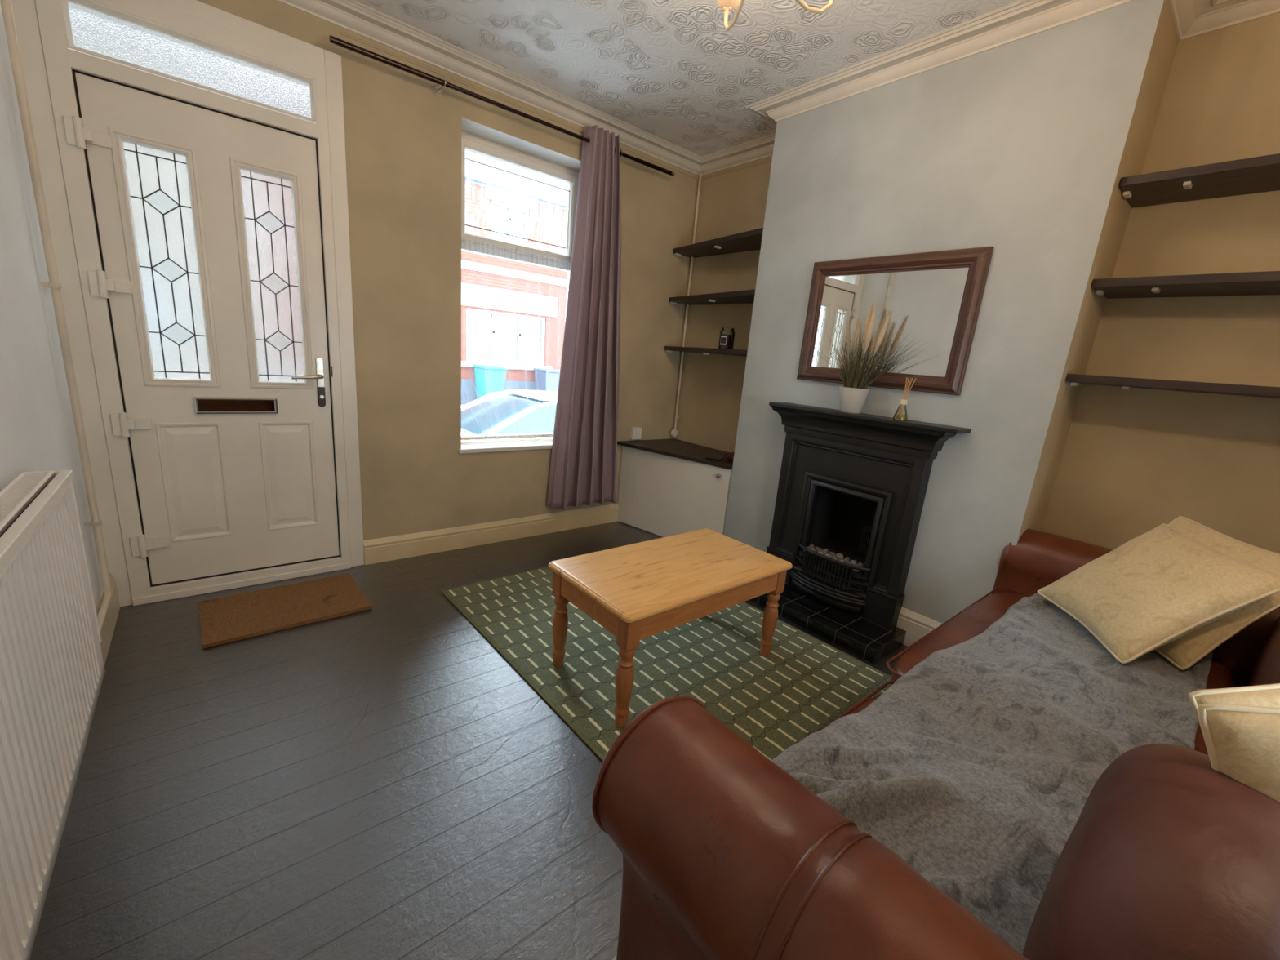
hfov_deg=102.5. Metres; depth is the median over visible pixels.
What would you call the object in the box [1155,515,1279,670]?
cushion
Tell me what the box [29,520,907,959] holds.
floor
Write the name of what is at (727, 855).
sofa
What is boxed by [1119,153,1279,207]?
wall shelf
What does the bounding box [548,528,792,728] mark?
coffee table
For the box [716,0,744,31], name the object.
chandelier
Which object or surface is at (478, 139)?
window
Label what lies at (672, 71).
ceiling
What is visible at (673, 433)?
pipe
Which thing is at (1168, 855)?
cushion
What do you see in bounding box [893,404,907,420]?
bottle
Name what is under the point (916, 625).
baseboard
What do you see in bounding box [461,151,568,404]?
house
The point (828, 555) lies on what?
coal
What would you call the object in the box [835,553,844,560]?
coal
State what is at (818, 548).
coal
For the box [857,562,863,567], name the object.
coal
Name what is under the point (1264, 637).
cushion
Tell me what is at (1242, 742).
cushion
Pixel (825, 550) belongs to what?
coal
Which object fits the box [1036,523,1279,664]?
cushion
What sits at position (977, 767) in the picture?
throw blanket
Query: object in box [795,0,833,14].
chandelier
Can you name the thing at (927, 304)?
mirror glass
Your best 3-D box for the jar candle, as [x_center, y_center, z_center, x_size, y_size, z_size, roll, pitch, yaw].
[0.581,-0.945,3.442,0.101,0.140,0.100,-6,18,-39]
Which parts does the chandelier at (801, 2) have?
arm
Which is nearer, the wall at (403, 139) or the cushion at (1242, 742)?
the cushion at (1242, 742)
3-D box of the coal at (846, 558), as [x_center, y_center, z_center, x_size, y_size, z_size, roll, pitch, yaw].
[1.075,0.417,2.669,0.032,0.038,0.031,-6,18,-39]
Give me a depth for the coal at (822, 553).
2.72 m
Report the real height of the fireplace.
0.990 m
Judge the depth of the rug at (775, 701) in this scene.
2.13 m
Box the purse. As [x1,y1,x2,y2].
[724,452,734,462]
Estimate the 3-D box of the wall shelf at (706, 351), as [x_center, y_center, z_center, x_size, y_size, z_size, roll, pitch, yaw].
[0.490,-0.879,3.529,0.348,0.042,0.924,-6,18,-39]
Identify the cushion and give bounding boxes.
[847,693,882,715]
[889,592,1239,755]
[1022,743,1279,959]
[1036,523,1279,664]
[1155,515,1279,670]
[1187,683,1279,716]
[1197,702,1279,802]
[1248,616,1279,685]
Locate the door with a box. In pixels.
[10,0,364,607]
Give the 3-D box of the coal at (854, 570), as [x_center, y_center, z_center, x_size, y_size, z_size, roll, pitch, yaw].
[1.083,0.441,2.571,0.035,0.037,0.033,5,14,-2]
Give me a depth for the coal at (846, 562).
2.59 m
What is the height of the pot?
0.120 m
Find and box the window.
[457,116,580,453]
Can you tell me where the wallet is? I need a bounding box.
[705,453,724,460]
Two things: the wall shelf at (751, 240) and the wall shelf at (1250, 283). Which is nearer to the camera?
the wall shelf at (1250, 283)
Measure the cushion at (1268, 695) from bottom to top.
0.528 m
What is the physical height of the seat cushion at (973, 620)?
0.216 m
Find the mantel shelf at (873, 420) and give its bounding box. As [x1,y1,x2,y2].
[768,402,970,434]
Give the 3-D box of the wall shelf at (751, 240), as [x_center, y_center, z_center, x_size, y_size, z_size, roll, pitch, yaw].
[0.547,-1.538,3.370,0.348,0.042,0.924,-6,18,-39]
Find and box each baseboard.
[95,572,119,665]
[363,503,618,564]
[896,607,942,646]
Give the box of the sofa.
[591,528,1279,959]
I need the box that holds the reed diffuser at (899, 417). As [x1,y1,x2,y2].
[893,377,915,420]
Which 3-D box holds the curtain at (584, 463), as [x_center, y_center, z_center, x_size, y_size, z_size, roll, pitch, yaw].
[-0.292,-0.946,3.342,0.539,2.322,0.140,-6,18,-39]
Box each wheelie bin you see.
[472,364,507,399]
[533,368,559,391]
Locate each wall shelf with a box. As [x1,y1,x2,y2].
[663,346,747,356]
[668,288,755,305]
[672,227,763,257]
[1066,373,1279,398]
[1091,271,1279,298]
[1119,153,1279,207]
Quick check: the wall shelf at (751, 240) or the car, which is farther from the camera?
the car
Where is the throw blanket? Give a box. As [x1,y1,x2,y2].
[771,593,1213,955]
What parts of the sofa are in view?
armrest, armrest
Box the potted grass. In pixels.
[807,302,920,413]
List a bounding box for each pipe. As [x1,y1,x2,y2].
[0,0,111,632]
[671,173,702,436]
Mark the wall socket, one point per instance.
(635, 433)
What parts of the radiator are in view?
panel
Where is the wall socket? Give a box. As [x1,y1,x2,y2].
[629,426,641,439]
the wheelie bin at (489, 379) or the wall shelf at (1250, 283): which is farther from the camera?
the wheelie bin at (489, 379)
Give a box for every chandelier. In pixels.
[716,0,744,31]
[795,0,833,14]
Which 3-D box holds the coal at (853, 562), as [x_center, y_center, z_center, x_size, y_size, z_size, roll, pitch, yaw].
[1.101,0.428,2.643,0.038,0.031,0.038,0,15,-21]
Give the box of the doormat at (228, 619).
[197,573,371,648]
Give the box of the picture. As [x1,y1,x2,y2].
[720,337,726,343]
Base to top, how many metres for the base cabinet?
0.622 m
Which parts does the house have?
pane, pane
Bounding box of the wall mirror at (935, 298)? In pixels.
[796,246,993,395]
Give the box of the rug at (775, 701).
[441,566,891,761]
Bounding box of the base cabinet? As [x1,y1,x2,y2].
[617,438,733,537]
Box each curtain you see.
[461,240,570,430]
[546,124,621,511]
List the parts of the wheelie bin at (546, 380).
lid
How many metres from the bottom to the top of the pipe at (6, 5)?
2.409 m
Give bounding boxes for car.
[461,389,557,435]
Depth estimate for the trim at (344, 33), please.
2.76 m
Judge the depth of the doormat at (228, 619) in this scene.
2.30 m
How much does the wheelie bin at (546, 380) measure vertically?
1.050 m
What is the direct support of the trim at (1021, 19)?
attached to the wall at (1015, 148)
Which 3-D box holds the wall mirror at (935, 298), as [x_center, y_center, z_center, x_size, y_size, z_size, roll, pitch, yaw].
[1.137,-0.747,2.437,0.034,0.597,0.812,-6,18,-39]
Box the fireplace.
[766,402,970,629]
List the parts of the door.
glazing frame, glass pane, transom glass, glazing frame, glass pane, lever, handle plate, lock plate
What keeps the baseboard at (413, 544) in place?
attached to the wall at (403, 139)
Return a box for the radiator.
[0,470,105,959]
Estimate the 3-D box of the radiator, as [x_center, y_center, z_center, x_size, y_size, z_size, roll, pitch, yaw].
[-1.069,0.415,0.828,0.110,0.574,1.370,-6,18,-39]
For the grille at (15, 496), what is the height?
0.005 m
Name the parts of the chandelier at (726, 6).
arm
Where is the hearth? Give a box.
[749,582,906,663]
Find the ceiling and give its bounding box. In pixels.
[355,0,1020,156]
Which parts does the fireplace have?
bowed moulding, grate rail, opening frame, border moulding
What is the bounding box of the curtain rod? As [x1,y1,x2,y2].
[329,35,675,176]
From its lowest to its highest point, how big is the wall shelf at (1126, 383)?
0.042 m
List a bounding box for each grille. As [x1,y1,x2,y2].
[0,472,54,532]
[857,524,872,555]
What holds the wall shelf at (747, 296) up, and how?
attached to the wall at (1134, 461)
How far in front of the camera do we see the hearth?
2.48 m
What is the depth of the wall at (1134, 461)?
1.96 m
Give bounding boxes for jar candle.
[718,327,734,349]
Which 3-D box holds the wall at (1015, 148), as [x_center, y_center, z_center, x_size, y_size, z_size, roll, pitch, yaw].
[1.261,-0.583,2.626,0.366,2.599,1.518,-6,18,-39]
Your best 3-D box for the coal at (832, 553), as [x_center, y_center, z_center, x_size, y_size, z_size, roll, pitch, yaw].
[1.022,0.399,2.724,0.037,0.036,0.042,4,14,-2]
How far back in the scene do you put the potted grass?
2.45 m
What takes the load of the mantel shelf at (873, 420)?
attached to the fireplace
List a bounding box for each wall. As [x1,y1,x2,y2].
[0,2,102,605]
[196,0,698,540]
[674,12,1279,553]
[724,0,1178,623]
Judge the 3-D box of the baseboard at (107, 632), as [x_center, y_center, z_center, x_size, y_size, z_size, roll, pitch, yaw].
[-1.074,0.906,0.830,0.020,0.165,3.746,-6,18,-39]
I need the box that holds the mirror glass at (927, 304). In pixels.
[811,267,968,377]
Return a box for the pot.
[840,386,869,413]
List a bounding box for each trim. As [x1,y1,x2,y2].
[276,0,1279,175]
[340,31,772,179]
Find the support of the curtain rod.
attached to the wall at (403, 139)
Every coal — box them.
[814,546,822,552]
[817,550,824,558]
[822,548,828,554]
[824,553,831,560]
[828,551,835,556]
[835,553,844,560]
[844,556,849,561]
[844,560,852,568]
[850,560,857,564]
[852,564,860,572]
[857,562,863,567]
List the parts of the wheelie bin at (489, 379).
lid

